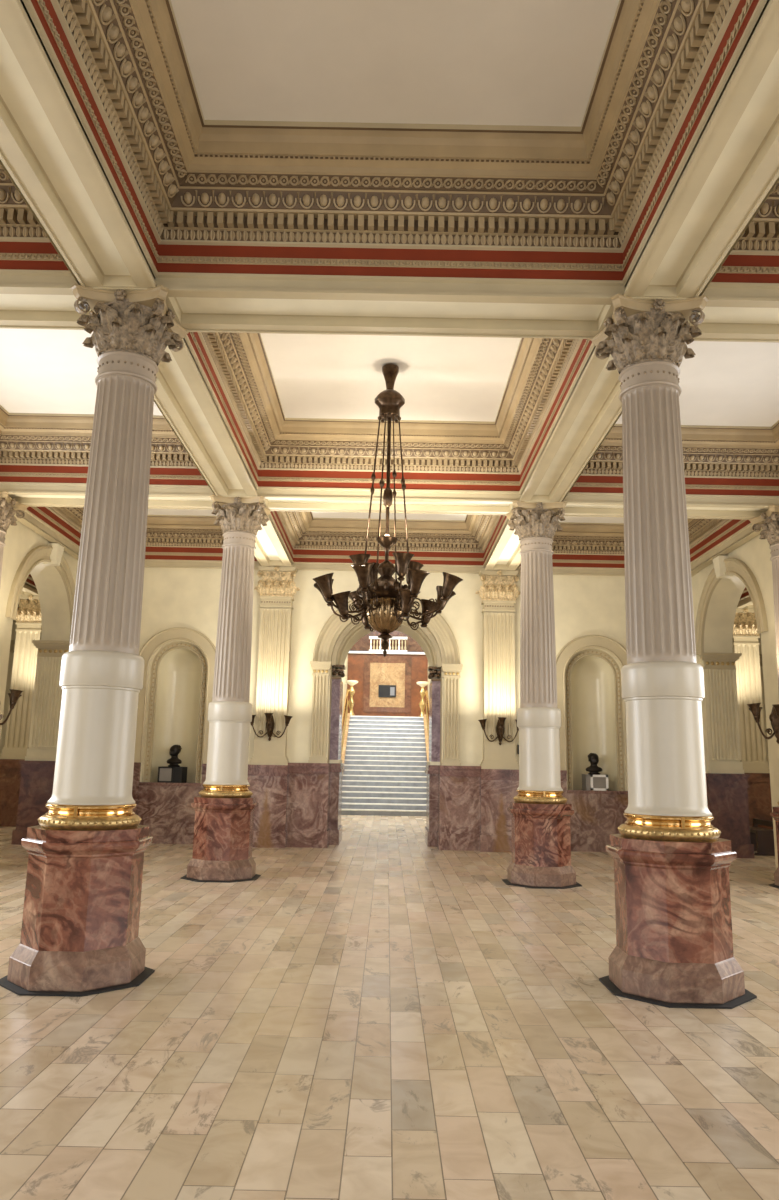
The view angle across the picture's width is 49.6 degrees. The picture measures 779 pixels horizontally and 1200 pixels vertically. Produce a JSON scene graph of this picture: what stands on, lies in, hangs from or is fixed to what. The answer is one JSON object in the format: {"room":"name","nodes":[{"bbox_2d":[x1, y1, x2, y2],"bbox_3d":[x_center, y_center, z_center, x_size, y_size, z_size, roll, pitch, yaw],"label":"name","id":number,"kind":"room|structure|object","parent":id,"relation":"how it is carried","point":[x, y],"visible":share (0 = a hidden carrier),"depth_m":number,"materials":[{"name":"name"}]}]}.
{"room":"historic interior","nodes":[
{"label":"historic interior","id":0,"kind":"room"},
{"bbox_2d":[0,520,77,739],"bbox_3d":[-6.411,-0.412,9.093,0.550,7.200,16.060,1,-11,0],"label":"wall","id":1,"kind":"structure","parent":0,"point":[20,539],"depth_m":13.63,"materials":[{"name":"yellow paint"}]},
{"bbox_2d":[5,543,74,635],"bbox_3d":[-6.089,-1.050,9.399,0.270,2.180,14.660,1,-11,0],"label":"trim","id":2,"kind":"structure","parent":1,"relation":"attached to","point":[52,554],"depth_m":14.74,"materials":[{"name":"beige paint"}]},
{"bbox_2d":[30,562,69,640],"bbox_3d":[-6.431,0.653,9.072,0.550,5.100,14.100,1,-11,0],"label":"soffit","id":3,"kind":"structure","parent":1,"relation":"attached to","point":[55,613],"depth_m":16.14,"materials":[{"name":"yellow paint"}]},
{"bbox_2d":[0,622,187,754],"bbox_3d":[-7.778,2.470,24.248,9.200,7.200,0.200,1,-11,0],"label":"wall","id":4,"kind":"structure","parent":0,"point":[14,626],"depth_m":24.11,"materials":[{"name":"yellow paint"}]},
{"bbox_2d":[10,640,14,652],"bbox_3d":[-10.985,2.800,24.023,1.900,3.350,0.100,1,-11,0],"label":"trim","id":5,"kind":"structure","parent":4,"relation":"attached to","point":[12,644],"depth_m":24.30,"materials":[{"name":"beige paint"}]},
{"bbox_2d":[342,655,347,715],"bbox_3d":[-1.850,2.195,27.015,0.240,9.000,17.500,1,-11,0],"label":"wall","id":6,"kind":"structure","parent":0,"point":[344,679],"depth_m":33.18,"materials":[{"name":"yellow paint"}]},
{"bbox_2d":[341,713,349,779],"bbox_3d":[-1.655,5.419,28.994,0.244,3.420,6.600,1,-11,0],"label":"wall","id":7,"kind":"structure","parent":0,"point":[348,714],"depth_m":30.16,"materials":[{"name":"beige stone"}]},
{"bbox_2d":[341,689,348,757],"bbox_3d":[-1.649,4.953,29.018,0.260,4.345,6.572,1,-11,0],"label":"stair railing","id":8,"kind":"object","parent":7,"relation":"on","point":[345,710],"visible":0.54,"depth_m":30.39,"materials":[{"name":"gold metal"}]},
{"bbox_2d":[139,567,627,790],"bbox_3d":[-0.059,1.174,16.743,13.400,7.200,0.130,1,-11,0],"label":"wall","id":9,"kind":"structure","parent":0,"point":[172,597],"depth_m":16.82,"materials":[{"name":"yellow paint"}]},
{"bbox_2d":[22,506,260,567],"bbox_3d":[-4.211,-1.517,15.028,3.380,0.968,4.110,1,-11,0],"label":"trim","id":10,"kind":"structure","parent":9,"relation":"attached to","point":[171,540],"depth_m":16.86,"materials":[{"name":"beige paint"}]},
{"bbox_2d":[148,509,217,515],"bbox_3d":[-4.202,-2.011,15.123,2.600,0.050,3.330,1,-11,0],"label":"ceiling panel","id":11,"kind":"object","parent":10,"relation":"attached to","point":[193,512],"visible":0.07,"depth_m":16.52,"materials":[{"name":"white paint"}]},
{"bbox_2d":[134,627,215,763],"bbox_3d":[-4.172,1.839,16.508,1.670,2.655,0.060,1,-11,0],"label":"trim","id":12,"kind":"structure","parent":9,"relation":"attached to","point":[200,640],"depth_m":16.61,"materials":[{"name":"beige paint"}]},
{"bbox_2d":[143,641,206,782],"bbox_3d":[-4.178,2.176,16.595,1.150,2.765,0.062,1,-11,0],"label":"frame","id":13,"kind":"object","parent":9,"relation":"attached to","point":[180,644],"visible":0.99,"depth_m":16.62,"materials":[{"name":"beige paint"}]},
{"bbox_2d":[151,648,201,782],"bbox_3d":[-4.180,2.290,16.802,0.860,2.620,0.387,1,-11,0],"label":"wall niche","id":14,"kind":"object","parent":9,"relation":"in","point":[180,670],"visible":0.94,"depth_m":16.93,"materials":[{"name":"paint"}]},
{"bbox_2d":[132,762,248,843],"bbox_3d":[-4.410,3.929,16.397,3.440,1.500,0.730,1,-11,0],"label":"wainscot","id":15,"kind":"structure","parent":9,"relation":"attached to","point":[166,808],"depth_m":16.11,"materials":[{"name":"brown stone"}]},
{"bbox_2d":[157,766,186,782],"bbox_3d":[-4.221,3.397,16.417,0.460,0.300,0.432,1,-11,0],"label":"plinth","id":16,"kind":"object","parent":15,"relation":"on","point":[166,774],"visible":1,"depth_m":16.22,"materials":[{"name":"black stone"}]},
{"bbox_2d":[167,745,181,766],"bbox_3d":[-4.194,3.035,16.460,0.284,0.428,0.285,4,-11,-16],"label":"bust","id":17,"kind":"object","parent":16,"relation":"on","point":[175,750],"visible":1,"depth_m":16.39,"materials":[{"name":"brown metal"}]},
{"bbox_2d":[286,763,330,847],"bbox_3d":[-1.580,3.940,16.311,0.860,1.550,0.870,1,-11,0],"label":"wainscot","id":18,"kind":"structure","parent":9,"relation":"attached to","point":[308,803],"depth_m":15.94,"materials":[{"name":"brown stone"}]},
{"bbox_2d":[308,661,331,762],"bbox_3d":[-1.360,2.175,16.378,0.415,1.950,0.197,1,-11,0],"label":"pilaster","id":19,"kind":"object","parent":18,"relation":"on","point":[321,669],"visible":0.98,"depth_m":16.38,"materials":[{"name":"beige paint"}]},
{"bbox_2d":[313,599,459,666],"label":"arch","id":20,"kind":"object","parent":19,"relation":"on","point":[438,636],"depth_m":16.77,"materials":[{"name":"beige paint"}]},
{"bbox_2d":[328,665,331,762],"bbox_3d":[-1.378,2.241,16.726,0.400,1.950,0.496,1,-11,0],"label":"door frame","id":21,"kind":"structure","parent":9,"relation":"attached to","point":[331,665],"depth_m":16.72,"materials":[{"name":"beige paint"}]},
{"bbox_2d":[268,511,508,571],"bbox_3d":[-0.012,-1.440,15.025,3.860,0.968,4.110,1,-11,0],"label":"trim","id":22,"kind":"structure","parent":9,"relation":"attached to","point":[466,545],"depth_m":16.89,"materials":[{"name":"beige paint"}]},
{"bbox_2d":[312,512,466,519],"bbox_3d":[-0.003,-1.933,15.120,3.080,0.050,3.330,1,-11,0],"label":"ceiling panel","id":23,"kind":"object","parent":22,"relation":"attached to","point":[356,515],"visible":0.21,"depth_m":16.50,"materials":[{"name":"white paint"}]},
{"bbox_2d":[440,667,441,764],"bbox_3d":[1.221,2.289,16.724,0.400,1.950,0.496,1,-11,0],"label":"door frame","id":24,"kind":"structure","parent":9,"relation":"attached to","point":[441,667],"depth_m":16.71,"materials":[{"name":"beige paint"}]},
{"bbox_2d":[437,765,480,850],"bbox_3d":[1.359,3.994,16.308,0.860,1.550,0.870,1,-11,0],"label":"wainscot","id":25,"kind":"structure","parent":9,"relation":"attached to","point":[458,786],"depth_m":15.94,"materials":[{"name":"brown stone"}]},
{"bbox_2d":[441,664,462,765],"bbox_3d":[1.205,2.222,16.376,0.415,1.950,0.197,1,-11,0],"label":"pilaster","id":26,"kind":"object","parent":25,"relation":"on","point":[451,672],"visible":1,"depth_m":16.37,"materials":[{"name":"beige paint"}]},
{"bbox_2d":[556,635,626,769],"bbox_3d":[4.027,1.990,16.501,1.670,2.655,0.060,1,-11,0],"label":"trim","id":27,"kind":"structure","parent":9,"relation":"attached to","point":[571,648],"depth_m":16.65,"materials":[{"name":"beige paint"}]},
{"bbox_2d":[560,770,627,851],"bbox_3d":[4.188,4.088,16.390,3.440,1.500,0.730,1,-11,0],"label":"wainscot","id":28,"kind":"structure","parent":9,"relation":"attached to","point":[597,815],"depth_m":16.10,"materials":[{"name":"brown stone"}]},
{"bbox_2d":[582,774,608,790],"bbox_3d":[3.998,3.549,16.411,0.420,0.300,0.390,1,-11,0],"label":"plinth","id":29,"kind":"object","parent":28,"relation":"on","point":[589,782],"visible":1,"depth_m":16.23,"materials":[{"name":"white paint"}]},
{"bbox_2d":[585,753,601,774],"bbox_3d":[3.985,3.191,16.453,0.303,0.417,0.248,10,-14,-39],"label":"bust","id":30,"kind":"object","parent":29,"relation":"on","point":[593,758],"visible":1,"depth_m":16.38,"materials":[{"name":"brown metal"}]},
{"bbox_2d":[571,656,617,790],"bbox_3d":[4.019,2.441,16.795,0.860,2.620,0.387,1,-11,0],"label":"wall niche","id":31,"kind":"object","parent":9,"relation":"in","point":[592,677],"visible":0.98,"depth_m":16.91,"materials":[{"name":"paint"}]},
{"bbox_2d":[565,649,624,790],"bbox_3d":[4.021,2.328,16.588,1.150,2.765,0.062,1,-11,0],"label":"frame","id":32,"kind":"object","parent":9,"relation":"attached to","point":[588,652],"visible":0.99,"depth_m":16.61,"materials":[{"name":"beige paint"}]},
{"bbox_2d":[515,519,754,574],"bbox_3d":[4.188,-1.362,15.022,3.380,0.968,4.110,1,-11,0],"label":"trim","id":33,"kind":"structure","parent":9,"relation":"attached to","point":[580,548],"depth_m":16.80,"materials":[{"name":"beige paint"}]},
{"bbox_2d":[558,516,623,522],"bbox_3d":[4.197,-1.856,15.117,2.600,0.050,3.330,1,-11,0],"label":"ceiling panel","id":34,"kind":"object","parent":33,"relation":"attached to","point":[574,519],"visible":0.07,"depth_m":16.51,"materials":[{"name":"white paint"}]},
{"bbox_2d":[350,631,423,651],"bbox_3d":[-0.035,0.705,36.063,6.000,3.000,0.100,1,-11,0],"label":"wall","id":35,"kind":"structure","parent":0,"point":[363,644],"depth_m":35.79,"materials":[{"name":"brown stone"}]},
{"bbox_2d":[347,653,427,716],"bbox_3d":[-0.091,3.695,34.929,6.000,2.900,0.200,1,-11,0],"label":"wall","id":36,"kind":"structure","parent":0,"point":[419,663],"depth_m":34.90,"materials":[{"name":"orange stone"}]},
{"bbox_2d":[363,656,411,712],"bbox_3d":[-0.087,3.472,34.832,1.960,2.300,0.075,1,-11,0],"label":"marble panel","id":37,"kind":"object","parent":36,"relation":"attached to","point":[378,670],"visible":1,"depth_m":34.81,"materials":[{"name":"stone"}]},
{"bbox_2d":[378,685,395,697],"bbox_3d":[-0.092,3.754,34.706,0.720,0.500,0.066,1,-11,0],"label":"wall screen","id":38,"kind":"object","parent":37,"relation":"attached to","point":[384,690],"visible":1,"depth_m":34.68,"materials":[{"name":"grey"}]},
{"bbox_2d":[349,651,425,654],"bbox_3d":[-0.063,2.225,35.175,6.000,0.080,0.370,1,-11,0],"label":"trim","id":39,"kind":"structure","parent":36,"relation":"on","point":[354,652],"depth_m":34.99,"materials":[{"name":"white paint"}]},
{"bbox_2d":[369,636,406,651],"bbox_3d":[-0.057,1.858,35.281,1.600,0.640,0.200,1,-11,0],"label":"gallery balustrade","id":40,"kind":"object","parent":39,"relation":"on","point":[370,637],"visible":0.92,"depth_m":35.23,"materials":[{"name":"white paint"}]},
{"bbox_2d":[0,815,778,1199],"bbox_3d":[-0.123,4.633,15.403,32.000,0.100,44.000,1,-11,0],"label":"floor","id":41,"kind":"structure","parent":0,"point":[375,1014],"depth_m":4.74,"materials":[{"name":"tile"}]},
{"bbox_2d":[0,491,28,584],"bbox_3d":[-5.992,1.113,12.111,1.020,5.359,1.020,1,-11,0],"label":"column","id":42,"kind":"structure","parent":41,"relation":"on","point":[9,506],"depth_m":12.50,"materials":[{"name":"beige stone"}]},
{"bbox_2d":[0,595,41,826],"bbox_3d":[-8.633,2.583,20.028,0.901,5.358,0.922,1,-11,0],"label":"pilaster","id":43,"kind":"object","parent":41,"relation":"on","point":[28,622],"visible":0.68,"depth_m":19.76,"materials":[{"name":"beige paint"}]},
{"bbox_2d":[0,689,22,724],"bbox_3d":[-5.500,1.555,12.030,0.499,0.571,0.971,1,-11,0],"label":"wall sconce","id":44,"kind":"object","parent":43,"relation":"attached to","point":[14,695],"visible":1,"depth_m":12.02,"materials":[{"name":"brown metal"}]},
{"bbox_2d":[11,640,69,844],"bbox_3d":[-6.447,2.623,15.770,0.800,3.755,0.198,1,-11,0],"label":"pilaster","id":45,"kind":"object","parent":41,"relation":"on","point":[37,771],"visible":0.88,"depth_m":15.83,"materials":[{"name":"yellow paint"}]},
{"bbox_2d":[0,284,188,996],"bbox_3d":[-2.248,0.147,6.716,1.020,5.359,1.020,1,-11,0],"label":"column","id":46,"kind":"structure","parent":41,"relation":"on","point":[80,929],"depth_m":6.36,"materials":[{"name":"stone"}]},
{"bbox_2d":[181,495,270,882],"bbox_3d":[-2.263,1.181,12.108,1.020,5.359,1.020,1,-11,0],"label":"column","id":47,"kind":"structure","parent":41,"relation":"on","point":[224,809],"depth_m":11.78,"materials":[{"name":"white stone"}]},
{"bbox_2d":[247,566,299,847],"bbox_3d":[-2.274,1.988,16.311,0.921,5.358,0.500,1,-11,0],"label":"pilaster","id":48,"kind":"object","parent":41,"relation":"on","point":[268,767],"visible":0.98,"depth_m":16.27,"materials":[{"name":"beige paint"}]},
{"bbox_2d":[250,713,291,740],"bbox_3d":[-2.280,2.404,15.986,0.883,0.519,0.454,1,-11,0],"label":"wall sconce","id":49,"kind":"object","parent":48,"relation":"attached to","point":[270,723],"visible":0.91,"depth_m":16.02,"materials":[{"name":"brown metal"}]},
{"bbox_2d":[329,665,345,844],"bbox_3d":[-1.169,3.142,17.315,0.451,3.510,1.320,1,-11,0],"label":"pilaster","id":50,"kind":"object","parent":41,"relation":"on","point":[337,767],"visible":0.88,"depth_m":16.89,"materials":[{"name":"purple stone"}]},
{"bbox_2d":[341,716,426,815],"bbox_3d":[-0.129,5.504,28.969,2.800,3.300,6.445,1,-11,0],"label":"staircase","id":51,"kind":"structure","parent":41,"relation":"on","point":[385,761],"depth_m":28.30,"materials":[{"name":"white stone"}]},
{"bbox_2d":[425,666,440,846],"bbox_3d":[0.980,3.182,17.313,0.451,3.510,1.320,1,-11,0],"label":"pilaster","id":52,"kind":"object","parent":41,"relation":"on","point":[431,828],"visible":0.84,"depth_m":16.88,"materials":[{"name":"purple stone"}]},
{"bbox_2d":[475,570,520,851],"bbox_3d":[2.125,2.069,16.308,0.921,5.358,0.500,1,-11,0],"label":"pilaster","id":53,"kind":"object","parent":41,"relation":"on","point":[499,771],"visible":1,"depth_m":16.27,"materials":[{"name":"beige paint"}]},
{"bbox_2d":[478,717,518,744],"bbox_3d":[2.119,2.485,15.982,0.883,0.519,0.454,1,-11,0],"label":"wall sconce","id":54,"kind":"object","parent":53,"relation":"attached to","point":[500,728],"visible":0.93,"depth_m":16.02,"materials":[{"name":"brown metal"}]},
{"bbox_2d":[502,500,581,888],"bbox_3d":[2.137,1.263,12.105,1.020,5.359,1.020,1,-11,0],"label":"column","id":55,"kind":"structure","parent":41,"relation":"on","point":[540,814],"depth_m":11.78,"materials":[{"name":"white stone"}]},
{"bbox_2d":[590,293,756,1008],"bbox_3d":[2.151,0.229,6.713,1.020,5.359,1.020,1,-11,0],"label":"column","id":56,"kind":"structure","parent":41,"relation":"on","point":[674,947],"depth_m":6.36,"materials":[{"name":"white stone"}]},
{"bbox_2d":[698,652,754,857],"bbox_3d":[6.271,2.857,15.760,0.800,3.755,0.198,1,-11,0],"label":"pilaster","id":57,"kind":"object","parent":41,"relation":"on","point":[727,785],"visible":0.99,"depth_m":15.81,"materials":[{"name":"yellow paint"}]},
{"bbox_2d":[732,608,772,828],"bbox_3d":[8.464,2.898,20.015,0.901,5.358,0.922,1,-11,0],"label":"pilaster","id":58,"kind":"object","parent":41,"relation":"on","point":[745,636],"visible":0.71,"depth_m":19.77,"materials":[{"name":"beige paint"}]},
{"bbox_2d":[747,703,778,743],"bbox_3d":[5.358,1.755,12.017,0.499,0.571,0.971,1,-11,0],"label":"wall sconce","id":59,"kind":"object","parent":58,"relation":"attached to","point":[754,708],"visible":1,"depth_m":12.00,"materials":[{"name":"brown metal"}]},
{"bbox_2d":[750,818,774,855],"bbox_3d":[7.130,4.583,16.349,0.480,0.620,1.000,1,-11,0],"label":"bench","id":60,"kind":"object","parent":41,"relation":"on","point":[762,839],"visible":0.58,"depth_m":15.88,"materials":[{"name":"brown wood"}]},
{"bbox_2d":[749,505,778,888],"bbox_3d":[5.866,1.331,12.102,1.020,5.359,1.020,1,-11,0],"label":"column","id":61,"kind":"structure","parent":41,"relation":"on","point":[768,520],"depth_m":12.38,"materials":[{"name":"white stone"}]},
{"bbox_2d":[423,714,428,761],"bbox_3d":[1.400,5.476,28.991,0.244,3.420,6.600,1,-11,0],"label":"wall","id":62,"kind":"structure","parent":0,"point":[424,715],"depth_m":30.45,"materials":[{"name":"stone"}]},
{"bbox_2d":[425,690,428,741],"bbox_3d":[1.411,5.010,29.016,0.260,4.345,6.572,1,-11,0],"label":"stair railing","id":63,"kind":"object","parent":62,"relation":"on","point":[426,691],"visible":0.27,"depth_m":31.16,"materials":[{"name":"gold metal"}]},
{"bbox_2d":[575,636,768,767],"bbox_3d":[7.620,2.754,24.236,9.200,7.200,0.200,1,-11,0],"label":"wall","id":64,"kind":"structure","parent":0,"point":[759,639],"depth_m":24.09,"materials":[{"name":"yellow paint"}]},
{"bbox_2d":[759,654,762,666],"bbox_3d":[10.812,3.202,24.006,1.900,3.350,0.100,1,-11,0],"label":"trim","id":65,"kind":"structure","parent":64,"relation":"attached to","point":[760,655],"depth_m":24.27,"materials":[{"name":"beige paint"}]},
{"bbox_2d":[691,534,778,868],"bbox_3d":[6.337,-0.176,9.083,0.550,7.200,16.060,1,-11,0],"label":"wall","id":66,"kind":"structure","parent":0,"point":[755,553],"depth_m":13.55,"materials":[{"name":"yellow paint"}]},
{"bbox_2d":[695,555,767,654],"bbox_3d":[6.039,-0.826,9.390,0.270,2.180,14.660,1,-11,0],"label":"trim","id":67,"kind":"structure","parent":66,"relation":"attached to","point":[724,566],"depth_m":15.11,"materials":[{"name":"beige paint"}]},
{"bbox_2d":[704,574,768,755],"bbox_3d":[6.317,0.888,9.062,0.550,5.100,14.100,1,-11,0],"label":"soffit","id":68,"kind":"structure","parent":66,"relation":"attached to","point":[720,616],"depth_m":16.13,"materials":[{"name":"yellow paint"}]},
{"bbox_3d":[0.019,-3.162,13.508,26.000,0.100,23.860,1,-11,0],"label":"ceiling","id":69,"kind":"structure","parent":0,"visible":0},
{"bbox_2d":[21,583,37,595],"bbox_3d":[-8.607,-1.679,16.895,0.604,1.852,7.800,1,-11,0],"label":"beam","id":70,"kind":"structure","parent":69,"relation":"attached to","point":[25,591],"depth_m":19.97,"materials":[{"name":"beige paint"}]},
{"bbox_2d":[24,574,37,592],"bbox_3d":[-7.591,-0.842,18.876,1.520,0.968,2.980,1,-11,0],"label":"trim","id":71,"kind":"structure","parent":70,"relation":"attached to","point":[29,581],"depth_m":19.62,"materials":[{"name":"beige paint"}]},
{"bbox_2d":[14,513,78,559],"bbox_3d":[-6.203,-1.977,15.111,0.604,1.852,4.730,1,-11,0],"label":"beam","id":72,"kind":"structure","parent":69,"relation":"attached to","point":[23,520],"depth_m":14.64,"materials":[{"name":"beige paint"}]},
{"bbox_2d":[0,284,119,329],"bbox_3d":[-4.182,-3.419,7.395,4.000,1.852,0.684,1,-11,0],"label":"beam","id":73,"kind":"structure","parent":69,"relation":"attached to","point":[21,306],"depth_m":7.38,"materials":[{"name":"beige paint"}]},
{"bbox_2d":[0,400,214,494],"bbox_3d":[-4.196,-2.525,10.018,3.380,1.059,4.870,1,-11,0],"label":"trim","id":74,"kind":"structure","parent":73,"relation":"attached to","point":[44,452],"depth_m":12.31,"materials":[{"name":"beige paint"}]},
{"bbox_2d":[0,328,162,415],"bbox_3d":[-4.186,-3.062,10.121,2.600,0.050,4.090,1,-11,0],"label":"ceiling panel","id":75,"kind":"object","parent":74,"relation":"attached to","point":[51,371],"visible":0.4,"depth_m":10.79,"materials":[{"name":"white paint"}]},
{"bbox_2d":[0,0,156,287],"bbox_3d":[-2.175,-3.899,4.698,0.604,1.852,5.490,1,-11,0],"label":"beam","id":76,"kind":"structure","parent":69,"relation":"attached to","point":[44,148],"depth_m":5.55,"materials":[{"name":"beige paint"}]},
{"bbox_2d":[19,0,770,294],"bbox_3d":[0.020,-3.575,4.641,3.860,1.250,4.870,1,-11,0],"label":"trim","id":77,"kind":"structure","parent":76,"relation":"attached to","point":[571,210],"depth_m":6.74,"materials":[{"name":"beige paint"}]},
{"bbox_2d":[171,0,618,126],"bbox_3d":[0.031,-4.203,4.762,3.080,0.050,4.090,1,-11,0],"label":"ceiling panel","id":78,"kind":"object","parent":77,"relation":"attached to","point":[463,62],"visible":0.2,"depth_m":6.11,"materials":[{"name":"white paint"}]},
{"bbox_2d":[7,491,236,509],"bbox_3d":[-4.197,-2.385,12.787,4.000,1.852,0.684,1,-11,0],"label":"beam","id":79,"kind":"structure","parent":69,"relation":"attached to","point":[29,498],"depth_m":12.83,"materials":[{"name":"beige paint"}]},
{"bbox_2d":[144,566,258,569],"bbox_3d":[-4.210,-1.494,17.432,4.000,1.852,0.684,1,-11,0],"label":"beam","id":80,"kind":"structure","parent":69,"relation":"attached to","point":[144,566],"depth_m":16.93,"materials":[{"name":"beige paint"}]},
{"bbox_2d":[154,338,257,496],"bbox_3d":[-2.190,-2.865,10.089,0.604,1.852,5.490,1,-11,0],"label":"beam","id":81,"kind":"structure","parent":69,"relation":"attached to","point":[182,395],"depth_m":9.75,"materials":[{"name":"beige paint"}]},
{"bbox_2d":[183,332,596,499],"bbox_3d":[0.003,-2.447,10.015,3.860,1.059,4.870,1,-11,0],"label":"trim","id":82,"kind":"structure","parent":81,"relation":"attached to","point":[282,456],"depth_m":12.10,"materials":[{"name":"beige paint"}]},
{"bbox_2d":[260,333,520,421],"bbox_3d":[0.013,-2.984,10.118,3.080,0.050,4.090,1,-11,0],"label":"ceiling panel","id":83,"kind":"object","parent":82,"relation":"attached to","point":[325,376],"visible":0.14,"depth_m":10.66,"materials":[{"name":"white paint"}]},
{"bbox_2d":[313,364,462,656],"bbox_3d":[-0.020,-1.146,10.116,1.748,3.521,1.759,1,-11,0],"label":"chandelier","id":84,"kind":"object","parent":83,"relation":"hanging from","point":[382,603],"visible":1,"depth_m":9.76,"materials":[{"name":"brown metal"}]},
{"bbox_2d":[254,515,292,566],"bbox_3d":[-2.203,-1.903,15.108,0.604,1.852,4.730,1,-11,0],"label":"beam","id":85,"kind":"structure","parent":69,"relation":"attached to","point":[269,551],"depth_m":15.53,"materials":[{"name":"beige paint"}]},
{"bbox_2d":[237,495,539,514],"bbox_3d":[0.003,-2.308,12.784,4.400,1.852,0.684,1,-11,0],"label":"beam","id":86,"kind":"structure","parent":69,"relation":"attached to","point":[273,503],"depth_m":12.83,"materials":[{"name":"beige paint"}]},
{"bbox_2d":[297,569,479,573],"bbox_3d":[-0.010,-1.417,17.429,4.400,1.852,0.684,1,-11,0],"label":"beam","id":87,"kind":"structure","parent":69,"relation":"attached to","point":[297,569],"depth_m":16.92,"materials":[{"name":"beige paint"}]},
{"bbox_2d":[120,287,658,338],"bbox_3d":[0.018,-3.342,7.392,4.400,1.852,0.684,1,-11,0],"label":"beam","id":88,"kind":"structure","parent":69,"relation":"attached to","point":[226,310],"depth_m":7.36,"materials":[{"name":"beige paint"}]},
{"bbox_2d":[484,519,520,570],"bbox_3d":[2.196,-1.822,15.104,0.604,1.852,4.730,1,-11,0],"label":"beam","id":89,"kind":"structure","parent":69,"relation":"attached to","point":[505,556],"depth_m":15.56,"materials":[{"name":"beige paint"}]},
{"bbox_2d":[519,347,621,501],"bbox_3d":[2.210,-2.784,10.086,0.604,1.852,5.490,1,-11,0],"label":"beam","id":90,"kind":"structure","parent":69,"relation":"attached to","point":[594,405],"depth_m":9.79,"materials":[{"name":"beige paint"}]},
{"bbox_2d":[518,573,691,576],"bbox_3d":[4.189,-1.339,17.425,4.000,1.852,0.684,1,-11,0],"label":"beam","id":91,"kind":"structure","parent":69,"relation":"attached to","point":[518,573],"depth_m":16.92,"materials":[{"name":"beige paint"}]},
{"bbox_2d":[540,501,778,519],"bbox_3d":[4.202,-2.230,12.780,4.000,1.852,0.684,1,-11,0],"label":"beam","id":92,"kind":"structure","parent":69,"relation":"attached to","point":[573,508],"depth_m":12.82,"materials":[{"name":"beige paint"}]},
{"bbox_2d":[562,412,778,504],"bbox_3d":[4.202,-2.370,10.012,3.380,1.059,4.870,1,-11,0],"label":"trim","id":93,"kind":"structure","parent":92,"relation":"attached to","point":[723,464],"depth_m":12.30,"materials":[{"name":"beige paint"}]},
{"bbox_2d":[615,341,778,426],"bbox_3d":[4.212,-2.907,10.115,2.600,0.050,4.090,1,-11,0],"label":"ceiling panel","id":94,"kind":"object","parent":93,"relation":"attached to","point":[725,383],"visible":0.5,"depth_m":10.79,"materials":[{"name":"white paint"}]},
{"bbox_2d":[623,0,778,297],"bbox_3d":[2.224,-3.818,4.694,0.604,1.852,5.490,1,-11,0],"label":"beam","id":95,"kind":"structure","parent":69,"relation":"attached to","point":[734,165],"depth_m":5.58,"materials":[{"name":"beige paint"}]},
{"bbox_2d":[699,177,778,297],"bbox_3d":[4.219,-3.498,4.638,3.380,1.250,4.870,1,-11,0],"label":"trim","id":96,"kind":"structure","parent":95,"relation":"attached to","point":[750,268],"depth_m":6.94,"materials":[{"name":"beige paint"}]},
{"bbox_2d":[659,297,778,342],"bbox_3d":[4.217,-3.264,7.388,4.000,1.852,0.684,1,-11,0],"label":"beam","id":97,"kind":"structure","parent":69,"relation":"attached to","point":[727,319],"depth_m":7.38,"materials":[{"name":"beige paint"}]},
{"bbox_2d":[691,527,762,575],"bbox_3d":[6.195,-1.748,15.101,0.604,1.852,4.730,1,-11,0],"label":"beam","id":98,"kind":"structure","parent":69,"relation":"attached to","point":[746,538],"depth_m":14.84,"materials":[{"name":"beige paint"}]},
{"bbox_2d":[737,601,753,608],"bbox_3d":[8.590,-1.362,16.882,0.604,1.852,7.800,1,-11,0],"label":"beam","id":99,"kind":"structure","parent":69,"relation":"attached to","point":[748,605],"depth_m":20.00,"materials":[{"name":"beige paint"}]},
{"bbox_2d":[738,587,750,605],"bbox_3d":[7.527,-0.563,18.864,1.480,0.968,2.980,1,-11,0],"label":"trim","id":100,"kind":"structure","parent":99,"relation":"attached to","point":[745,597],"depth_m":19.57,"materials":[{"name":"beige paint"}]},
{"bbox_3d":[-4.167,-4.453,2.003,4.000,1.852,0.684,1,-11,0],"label":"beam","id":101,"kind":"structure","parent":69,"relation":"attached to","visible":0},
{"bbox_2d":[0,160,80,284],"bbox_3d":[-4.180,-3.652,4.645,3.380,1.250,4.870,1,-11,0],"label":"trim","id":102,"kind":"structure","parent":101,"relation":"attached to","point":[28,254],"depth_m":6.94,"materials":[{"name":"beige paint"}]},
{"bbox_3d":[-0.142,6.392,33.597,6.000,3.300,3.000,1,-11,0],"label":"floor","id":103,"kind":"structure","parent":0,"visible":0},
{"bbox_2d":[346,680,357,715],"bbox_3d":[-1.475,3.824,32.762,0.500,1.380,0.500,1,-11,0],"label":"torchere","id":104,"kind":"object","parent":103,"relation":"on","point":[351,683],"visible":0.94,"depth_m":32.69,"materials":[{"name":"gold metal"}]},
{"bbox_2d":[346,680,357,685],"bbox_3d":[-1.464,3.244,32.873,0.500,0.200,0.500,1,-11,0],"label":"bowl","id":105,"kind":"object","parent":104,"relation":"on","point":[351,682],"depth_m":32.72,"materials":[{"name":"beige paint"}]},
{"bbox_2d":[416,682,428,716],"bbox_3d":[1.284,3.874,32.760,0.500,1.380,0.500,1,-11,0],"label":"torchere","id":106,"kind":"object","parent":103,"relation":"on","point":[422,684],"visible":0.94,"depth_m":32.70,"materials":[{"name":"gold metal"}]},
{"bbox_2d":[416,682,428,686],"bbox_3d":[1.295,3.295,32.871,0.500,0.200,0.500,1,-11,0],"label":"bowl","id":107,"kind":"object","parent":106,"relation":"on","point":[422,684],"depth_m":32.72,"materials":[{"name":"beige paint"}]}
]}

